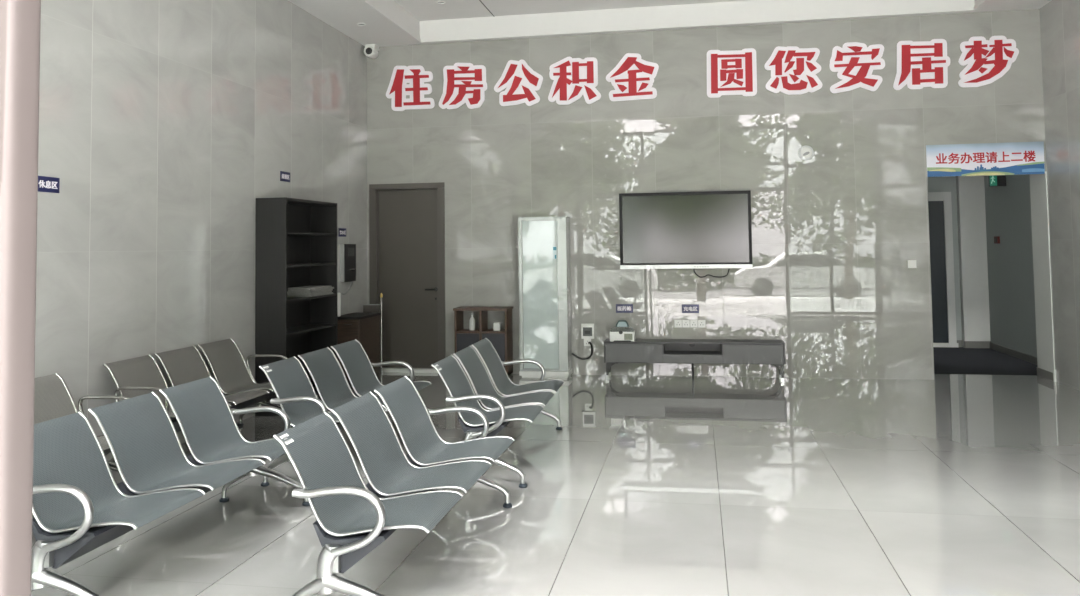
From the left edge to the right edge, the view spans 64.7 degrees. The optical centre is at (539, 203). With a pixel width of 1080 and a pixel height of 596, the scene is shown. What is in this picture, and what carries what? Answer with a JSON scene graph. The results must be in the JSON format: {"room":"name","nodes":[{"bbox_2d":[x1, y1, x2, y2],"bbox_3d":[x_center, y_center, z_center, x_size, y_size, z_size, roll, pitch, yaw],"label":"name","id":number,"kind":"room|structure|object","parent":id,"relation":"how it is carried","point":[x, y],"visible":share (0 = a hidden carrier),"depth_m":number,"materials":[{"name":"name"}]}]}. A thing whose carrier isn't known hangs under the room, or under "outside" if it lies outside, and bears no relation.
{"room":"public hall","nodes":[
{"label":"public hall","id":0,"kind":"room"},
{"bbox_2d":[35,0,367,470],"bbox_3d":[-3.107,-0.382,6.542,0.200,4.600,9.300,-1,-3,10],"label":"wall","id":1,"kind":"structure","parent":0,"point":[163,124],"depth_m":6.87,"materials":[{"name":"tile"}]},
{"bbox_2d":[38,176,59,192],"bbox_3d":[-3.182,-0.124,5.516,0.008,0.100,0.203,-1,-3,10],"label":"wall sign","id":2,"kind":"object","parent":1,"relation":"attached to","point":[45,184],"visible":1,"depth_m":5.52,"materials":[{"name":"blue plastic"}]},
{"bbox_2d":[280,171,289,181],"bbox_3d":[-2.601,-0.276,8.719,0.008,0.100,0.203,-1,-3,10],"label":"wall sign","id":3,"kind":"object","parent":1,"relation":"attached to","point":[284,176],"visible":1,"depth_m":8.70,"materials":[{"name":"blue plastic"}]},
{"bbox_2d":[338,228,345,236],"bbox_3d":[-2.337,0.339,10.097,0.008,0.100,0.215,-1,-3,10],"label":"wall sign","id":4,"kind":"object","parent":1,"relation":"attached to","point":[341,231],"visible":1,"depth_m":10.07,"materials":[{"name":"blue plastic"}]},
{"bbox_2d":[340,244,355,281],"bbox_3d":[-2.263,0.703,10.172,0.110,0.445,0.340,-1,-3,10],"label":"wall dispenser","id":5,"kind":"object","parent":1,"relation":"attached to","point":[347,251],"visible":1,"depth_m":10.10,"materials":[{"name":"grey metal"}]},
{"bbox_2d":[31,347,1079,595],"bbox_3d":[1.369,1.963,7.329,8.820,0.120,12.720,-1,-3,10],"label":"floor","id":6,"kind":"structure","parent":0,"point":[947,484],"depth_m":5.07,"materials":[{"name":"tile"}]},
{"bbox_2d":[0,0,40,595],"bbox_3d":[-0.843,0.285,1.362,0.039,2.690,0.070,-1,-3,10],"label":"column","id":7,"kind":"structure","parent":6,"relation":"on","point":[20,20],"depth_m":1.35,"materials":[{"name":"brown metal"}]},
{"bbox_2d":[34,373,128,472],"bbox_3d":[-2.927,1.432,4.611,0.682,0.777,1.806,-1,-3,10],"label":"bench","id":8,"kind":"object","parent":6,"relation":"on","point":[53,399],"visible":0.2,"depth_m":5.35,"materials":[{"name":"metal"}]},
{"bbox_2d":[31,376,309,595],"bbox_3d":[-1.853,1.407,4.394,0.682,0.777,1.806,-1,-3,10],"label":"bench","id":9,"kind":"object","parent":6,"relation":"on","point":[79,507],"visible":0.85,"depth_m":4.15,"materials":[{"name":"silver metal"}]},
{"bbox_2d":[103,338,287,462],"bbox_3d":[-2.550,1.530,6.664,0.682,0.777,1.806,-1,-3,10],"label":"bench","id":10,"kind":"object","parent":6,"relation":"on","point":[134,377],"visible":0.47,"depth_m":6.76,"materials":[{"name":"metal"}]},
{"bbox_2d":[255,197,337,415],"bbox_3d":[-2.430,0.992,8.604,0.308,2.045,1.171,-1,-3,10],"label":"bookshelf","id":11,"kind":"object","parent":6,"relation":"on","point":[296,239],"visible":0.65,"depth_m":8.72,"materials":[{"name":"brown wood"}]},
{"bbox_2d":[288,292,332,296],"bbox_3d":[-2.374,0.942,8.858,0.259,0.015,0.534,-1,-3,10],"label":"newspaper","id":12,"kind":"object","parent":11,"relation":"on","point":[331,292],"visible":0.61,"depth_m":8.61,"materials":[{"name":"white paper"}]},
{"bbox_2d":[287,291,331,294],"bbox_3d":[-2.377,0.923,8.839,0.258,0.018,0.504,-1,-3,10],"label":"newspaper","id":13,"kind":"object","parent":12,"relation":"on","point":[324,291],"visible":0.7,"depth_m":8.61,"materials":[{"name":"white paper"}]},
{"bbox_2d":[287,289,332,292],"bbox_3d":[-2.379,0.905,8.859,0.261,0.016,0.534,-1,-3,10],"label":"newspaper","id":14,"kind":"object","parent":13,"relation":"on","point":[327,289],"visible":0.69,"depth_m":8.62,"materials":[{"name":"white paper"}]},
{"bbox_2d":[288,287,333,291],"bbox_3d":[-2.367,0.886,8.856,0.250,0.018,0.563,-1,-3,10],"label":"newspaper","id":15,"kind":"object","parent":14,"relation":"on","point":[318,289],"visible":0.73,"depth_m":8.62,"materials":[{"name":"white paper"}]},
{"bbox_2d":[288,286,331,288],"bbox_3d":[-2.380,0.868,8.856,0.261,0.015,0.493,-1,-3,10],"label":"newspaper","id":16,"kind":"object","parent":15,"relation":"on","point":[301,287],"visible":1,"depth_m":8.72,"materials":[{"name":"white paper"}]},
{"bbox_2d":[259,339,431,486],"bbox_3d":[-1.396,1.504,6.444,0.682,0.777,1.806,-1,-3,10],"label":"bench","id":17,"kind":"object","parent":6,"relation":"on","point":[295,393],"visible":0.5,"depth_m":6.34,"materials":[{"name":"silver metal"}]},
{"bbox_2d":[337,312,381,385],"bbox_3d":[-2.145,1.694,10.020,0.345,0.778,0.675,-1,-3,10],"label":"base cabinet","id":18,"kind":"object","parent":6,"relation":"on","point":[364,327],"visible":0.39,"depth_m":9.87,"materials":[{"name":"brown wood"}]},
{"bbox_2d":[337,312,381,319],"bbox_3d":[-2.150,1.320,10.042,0.345,0.028,0.667,-1,-3,10],"label":"countertop","id":19,"kind":"structure","parent":18,"relation":"on","point":[356,315],"depth_m":9.93,"materials":[{"name":"black stone"}]},
{"bbox_2d":[337,293,340,315],"bbox_3d":[-2.324,1.162,9.836,0.052,0.270,0.051,-1,-3,10],"label":"tube","id":20,"kind":"object","parent":19,"relation":"on","point":[338,294],"visible":0.73,"depth_m":9.81,"materials":[{"name":"white plastic"}]},
{"bbox_2d":[363,304,380,376],"bbox_3d":[-2.045,1.663,10.387,0.214,0.875,0.034,-1,-3,10],"label":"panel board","id":21,"kind":"object","parent":6,"relation":"on","point":[366,307],"visible":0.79,"depth_m":10.39,"materials":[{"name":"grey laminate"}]},
{"bbox_2d":[380,293,382,376],"bbox_3d":[-1.927,1.593,10.374,0.032,1.010,0.032,-1,-3,10],"label":"upright pole","id":22,"kind":"object","parent":6,"relation":"on","point":[381,294],"visible":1,"depth_m":10.37,"materials":[{"name":"metal"}]},
{"bbox_2d":[273,376,513,595],"bbox_3d":[-0.632,1.387,4.304,0.682,0.777,1.806,-1,-3,10],"label":"bench","id":23,"kind":"object","parent":6,"relation":"on","point":[353,517],"visible":1,"depth_m":3.98,"materials":[{"name":"metal"}]},
{"bbox_2d":[453,306,512,375],"bbox_3d":[-0.680,1.652,10.335,0.668,0.816,0.342,-1,-3,10],"label":"display cabinet","id":24,"kind":"object","parent":6,"relation":"on","point":[502,340],"visible":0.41,"depth_m":10.21,"materials":[{"name":"brown wood"}]},
{"bbox_2d":[469,313,474,329],"bbox_3d":[-0.824,1.432,10.362,0.072,0.205,0.071,-1,-3,10],"label":"bottle","id":25,"kind":"object","parent":24,"relation":"in","point":[472,320],"visible":1,"depth_m":10.33,"materials":[{"name":"ceramic"}]},
{"bbox_2d":[493,322,500,330],"bbox_3d":[-0.517,1.479,10.284,0.076,0.095,0.060,-1,-3,10],"label":"carton","id":26,"kind":"object","parent":24,"relation":"in","point":[496,325],"visible":1,"depth_m":10.26,"materials":[{"name":"white cardboard"}]},
{"bbox_2d":[431,338,563,487],"bbox_3d":[-0.258,1.489,6.426,0.682,0.777,1.806,-1,-3,9],"label":"bench","id":27,"kind":"object","parent":6,"relation":"on","point":[506,402],"visible":0.84,"depth_m":6.23,"materials":[{"name":"silver metal"}]},
{"bbox_2d":[518,216,571,377],"bbox_3d":[0.062,1.112,10.246,0.590,1.905,0.310,-1,-3,10],"label":"air conditioner","id":28,"kind":"object","parent":6,"relation":"on","point":[544,242],"visible":0.95,"depth_m":10.10,"materials":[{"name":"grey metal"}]},
{"bbox_2d":[571,342,592,359],"bbox_3d":[0.507,1.770,10.269,0.264,0.219,0.053,-1,-3,8],"label":"power cable","id":29,"kind":"object","parent":28,"relation":"attached to","point":[590,343],"visible":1,"depth_m":10.25,"materials":[{"name":"black plastic"}]},
{"bbox_2d":[604,339,785,381],"bbox_3d":[1.773,1.806,9.881,2.036,0.438,0.334,-1,-3,10],"label":"media cabinet","id":30,"kind":"object","parent":6,"relation":"on","point":[686,351],"visible":1,"depth_m":9.78,"materials":[{"name":"grey paint"}]},
{"bbox_2d":[610,320,634,341],"bbox_3d":[0.961,1.481,9.955,0.284,0.241,0.152,-1,-3,10],"label":"box","id":31,"kind":"object","parent":30,"relation":"on","point":[622,331],"visible":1,"depth_m":9.90,"materials":[{"name":"white plastic"}]},
{"bbox_2d":[288,0,1051,46],"bbox_3d":[0.862,-2.543,5.816,7.960,0.460,9.100,-1,-3,10],"label":"ceiling","id":32,"kind":"structure","parent":0,"point":[426,19],"depth_m":10.11,"materials":[{"name":"white paint"}]},
{"bbox_2d":[364,44,378,58],"bbox_3d":[-2.148,-1.939,10.847,0.136,0.163,0.222,-1,-3,10],"label":"security camera","id":33,"kind":"object","parent":32,"relation":"attached to","point":[370,50],"visible":1,"depth_m":10.78,"materials":[{"name":"white plastic"}]},
{"bbox_2d":[367,9,1046,379],"bbox_3d":[1.748,-0.251,10.399,7.960,4.600,0.440,-1,-3,10],"label":"wall","id":34,"kind":"structure","parent":0,"point":[836,231],"depth_m":10.08,"materials":[{"name":"stone"}]},
{"bbox_2d":[369,182,445,372],"bbox_3d":[-1.659,0.930,10.808,0.990,2.370,0.172,-1,-3,10],"label":"door","id":35,"kind":"structure","parent":34,"relation":"in","point":[407,225],"depth_m":10.80,"materials":[{"name":"grey laminate"}]},
{"bbox_2d":[386,65,434,110],"bbox_3d":[-1.653,-1.474,10.841,0.646,0.584,0.027,-1,-3,10],"label":"letter","id":36,"kind":"object","parent":34,"relation":"attached to","point":[398,88],"depth_m":10.83,"materials":[{"name":"red plastic"}]},
{"bbox_2d":[439,63,486,108],"bbox_3d":[-0.971,-1.483,10.716,0.633,0.592,0.027,-1,-3,10],"label":"letter","id":37,"kind":"object","parent":34,"relation":"attached to","point":[466,83],"depth_m":10.71,"materials":[{"name":"red plastic"}]},
{"bbox_2d":[494,59,542,105],"bbox_3d":[-0.269,-1.499,10.589,0.623,0.584,0.027,-1,-3,10],"label":"letter","id":38,"kind":"object","parent":34,"relation":"attached to","point":[521,82],"depth_m":10.58,"materials":[{"name":"red plastic"}]},
{"bbox_2d":[548,57,600,104],"bbox_3d":[0.419,-1.512,10.463,0.655,0.599,0.028,-1,-3,10],"label":"letter","id":39,"kind":"object","parent":34,"relation":"attached to","point":[573,78],"depth_m":10.46,"materials":[{"name":"red plastic"}]},
{"bbox_2d":[581,324,593,338],"bbox_3d":[0.575,1.535,10.277,0.150,0.176,0.054,-1,-3,10],"label":"box","id":40,"kind":"object","parent":34,"relation":"attached to","point":[587,330],"visible":1,"depth_m":10.26,"materials":[{"name":"white plastic"}]},
{"bbox_2d":[584,339,590,345],"bbox_3d":[0.573,1.673,10.293,0.086,0.088,0.010,-1,-3,10],"label":"wall socket","id":41,"kind":"object","parent":34,"relation":"attached to","point":[586,341],"visible":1,"depth_m":10.29,"materials":[{"name":"white plastic"}]},
{"bbox_2d":[616,304,632,312],"bbox_3d":[1.013,1.256,10.233,0.205,0.105,0.008,-1,-3,10],"label":"wall sign","id":42,"kind":"object","parent":34,"relation":"attached to","point":[620,308],"visible":1,"depth_m":10.23,"materials":[{"name":"blue plastic"}]},
{"bbox_2d":[606,53,658,100],"bbox_3d":[1.117,-1.539,10.336,0.641,0.581,0.027,-1,-3,10],"label":"letter","id":43,"kind":"object","parent":34,"relation":"attached to","point":[632,78],"depth_m":10.33,"materials":[{"name":"red plastic"}]},
{"bbox_2d":[362,0,986,42],"bbox_3d":[0.874,-2.328,5.748,6.508,0.036,8.992,-1,-3,10],"label":"trim","id":44,"kind":"structure","parent":34,"relation":"attached to","point":[367,2],"depth_m":10.05,"materials":[{"name":"white paint"}]},
{"bbox_2d":[674,320,681,326],"bbox_3d":[1.638,1.421,10.110,0.086,0.088,0.010,-1,-3,10],"label":"wall socket","id":45,"kind":"object","parent":34,"relation":"attached to","point":[678,323],"visible":1,"depth_m":10.11,"materials":[{"name":"white plastic"}]},
{"bbox_2d":[619,190,752,268],"bbox_3d":[1.713,0.313,10.096,1.532,0.901,0.110,-1,-3,10],"label":"television","id":46,"kind":"object","parent":34,"relation":"attached to","point":[706,229],"visible":1,"depth_m":10.06,"materials":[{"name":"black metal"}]},
{"bbox_2d":[693,268,729,277],"bbox_3d":[2.019,0.815,10.036,0.422,0.112,0.040,-1,-3,10],"label":"power cable","id":47,"kind":"object","parent":46,"relation":"hanging from","point":[729,268],"visible":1,"depth_m":10.04,"materials":[{"name":"black plastic"}]},
{"bbox_2d":[682,320,689,326],"bbox_3d":[1.728,1.419,10.094,0.086,0.088,0.010,-1,-3,10],"label":"wall socket","id":48,"kind":"object","parent":34,"relation":"attached to","point":[685,323],"visible":1,"depth_m":10.09,"materials":[{"name":"white plastic"}]},
{"bbox_2d":[682,304,698,312],"bbox_3d":[1.780,1.242,10.093,0.200,0.103,0.008,-1,-3,10],"label":"wall sign","id":49,"kind":"object","parent":34,"relation":"attached to","point":[686,308],"visible":1,"depth_m":10.09,"materials":[{"name":"blue plastic"}]},
{"bbox_2d":[690,320,697,327],"bbox_3d":[1.818,1.417,10.077,0.086,0.088,0.010,-1,-3,10],"label":"wall socket","id":50,"kind":"object","parent":34,"relation":"attached to","point":[693,323],"visible":1,"depth_m":10.07,"materials":[{"name":"white plastic"}]},
{"bbox_2d":[698,320,705,327],"bbox_3d":[1.908,1.415,10.061,0.086,0.088,0.010,-1,-3,10],"label":"wall socket","id":51,"kind":"object","parent":34,"relation":"attached to","point":[701,323],"visible":1,"depth_m":10.06,"materials":[{"name":"white plastic"}]},
{"bbox_2d":[707,48,756,97],"bbox_3d":[2.272,-1.553,10.125,0.584,0.575,0.028,-1,-3,10],"label":"letter","id":52,"kind":"object","parent":34,"relation":"attached to","point":[734,72],"depth_m":10.11,"materials":[{"name":"red plastic"}]},
{"bbox_2d":[764,46,822,94],"bbox_3d":[2.966,-1.566,9.998,0.650,0.580,0.028,-1,-3,10],"label":"letter","id":53,"kind":"object","parent":34,"relation":"attached to","point":[793,69],"depth_m":9.99,"materials":[{"name":"red plastic"}]},
{"bbox_2d":[798,145,813,159],"bbox_3d":[3.095,-0.593,9.916,0.172,0.172,0.056,-1,-3,10],"label":"wall fixture","id":54,"kind":"object","parent":34,"relation":"attached to","point":[806,152],"visible":1,"depth_m":9.91,"materials":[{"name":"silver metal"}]},
{"bbox_2d":[829,42,884,92],"bbox_3d":[3.669,-1.581,9.871,0.616,0.586,0.027,-1,-3,10],"label":"letter","id":55,"kind":"object","parent":34,"relation":"attached to","point":[855,62],"depth_m":9.86,"materials":[{"name":"red plastic"}]},
{"bbox_2d":[908,260,916,267],"bbox_3d":[4.218,0.683,9.671,0.090,0.090,0.012,-1,-3,10],"label":"light switch","id":56,"kind":"object","parent":34,"relation":"attached to","point":[911,263],"visible":1,"depth_m":9.67,"materials":[{"name":"white plastic"}]},
{"bbox_2d":[893,39,949,89],"bbox_3d":[4.357,-1.592,9.745,0.619,0.568,0.027,-1,-3,10],"label":"letter","id":57,"kind":"object","parent":34,"relation":"attached to","point":[920,64],"depth_m":9.73,"materials":[{"name":"red plastic"}]},
{"bbox_2d":[926,141,1044,176],"bbox_3d":[4.995,-0.498,9.584,1.224,0.362,0.015,-1,-3,10],"label":"banner","id":58,"kind":"object","parent":34,"relation":"attached to","point":[1013,158],"visible":1,"depth_m":9.58,"materials":[{"name":"multicoloured plastic"}]},
{"bbox_2d":[958,36,1018,86],"bbox_3d":[5.053,-1.607,9.618,0.645,0.576,0.028,-1,-3,10],"label":"letter","id":59,"kind":"object","parent":34,"relation":"attached to","point":[987,61],"depth_m":9.62,"materials":[{"name":"red plastic"}]},
{"bbox_2d":[927,177,961,339],"bbox_3d":[5.623,0.669,12.779,1.850,2.900,0.200,-1,-3,10],"label":"wall","id":60,"kind":"structure","parent":0,"point":[935,184],"depth_m":12.60,"materials":[{"name":"paint"}]},
{"bbox_2d":[928,192,958,346],"bbox_3d":[5.601,0.974,12.662,1.035,2.280,0.090,-1,-3,10],"label":"door","id":61,"kind":"structure","parent":60,"relation":"in","point":[939,203],"depth_m":12.58,"materials":[{"name":"paint"}]},
{"bbox_2d":[957,340,990,347],"bbox_3d":[6.310,2.044,12.417,0.430,0.100,0.145,-1,-3,10],"label":"baseboard","id":62,"kind":"structure","parent":60,"relation":"attached to","point":[967,344],"depth_m":12.35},
{"bbox_2d":[956,176,990,346],"bbox_3d":[6.333,0.715,12.483,0.350,2.760,0.119,-1,-3,10],"label":"wall","id":63,"kind":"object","parent":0,"point":[971,214],"visible":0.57,"depth_m":12.43,"materials":[{"name":"paint"}]},
{"bbox_2d":[984,175,1036,356],"bbox_3d":[6.401,0.587,11.338,0.200,2.900,3.160,-1,-3,10],"label":"wall","id":64,"kind":"structure","parent":0,"point":[1008,207],"depth_m":11.44,"materials":[{"name":"paint"}]},
{"bbox_2d":[994,236,999,243],"bbox_3d":[6.389,0.507,11.934,0.034,0.100,0.150,-1,-3,10],"label":"button","id":65,"kind":"object","parent":64,"relation":"attached to","point":[996,238],"visible":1,"depth_m":11.88,"materials":[{"name":"red plastic"}]},
{"bbox_2d":[990,342,1036,364],"bbox_3d":[6.271,1.982,11.056,0.020,0.088,2.630,-1,-3,10],"label":"baseboard","id":66,"kind":"structure","parent":64,"relation":"attached to","point":[1005,350],"depth_m":11.36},
{"bbox_2d":[1040,0,1079,390],"bbox_3d":[4.901,-0.565,4.981,0.200,4.600,9.100,-1,-3,10],"label":"wall","id":67,"kind":"structure","parent":0,"point":[1059,19],"depth_m":9.04,"materials":[{"name":"stone"}]},
{"bbox_2d":[1030,171,1054,372],"bbox_3d":[5.821,0.803,9.612,0.312,2.310,0.459,-1,-3,10],"label":"door frame","id":68,"kind":"structure","parent":67,"relation":"attached to","point":[1038,193],"depth_m":9.62,"materials":[{"name":"paint"}]},
{"bbox_2d":[1037,367,1052,380],"bbox_3d":[5.821,1.912,9.559,0.300,0.090,0.469,-1,-3,10],"label":"baseboard","id":69,"kind":"object","parent":67,"relation":"attached to","point":[1043,373],"visible":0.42,"depth_m":9.57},
{"bbox_2d":[1053,370,1056,381],"bbox_3d":[5.636,1.883,9.343,0.022,0.130,0.027,-1,-3,10],"label":"trim","id":70,"kind":"structure","parent":67,"relation":"attached to","point":[1054,371],"depth_m":9.33,"materials":[{"name":"white plastic"}]},
{"bbox_3d":[5.473,-0.791,11.574,2.050,0.200,3.160,-1,-3,10],"label":"ceiling","id":71,"kind":"structure","parent":0,"visible":0},
{"bbox_2d":[988,175,1005,186],"bbox_3d":[6.196,-0.470,11.571,0.210,0.470,0.035,-1,-3,10],"label":"exit sign","id":72,"kind":"object","parent":71,"relation":"hanging from","point":[1000,180],"visible":0.67,"depth_m":11.55,"materials":[{"name":"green plastic"}]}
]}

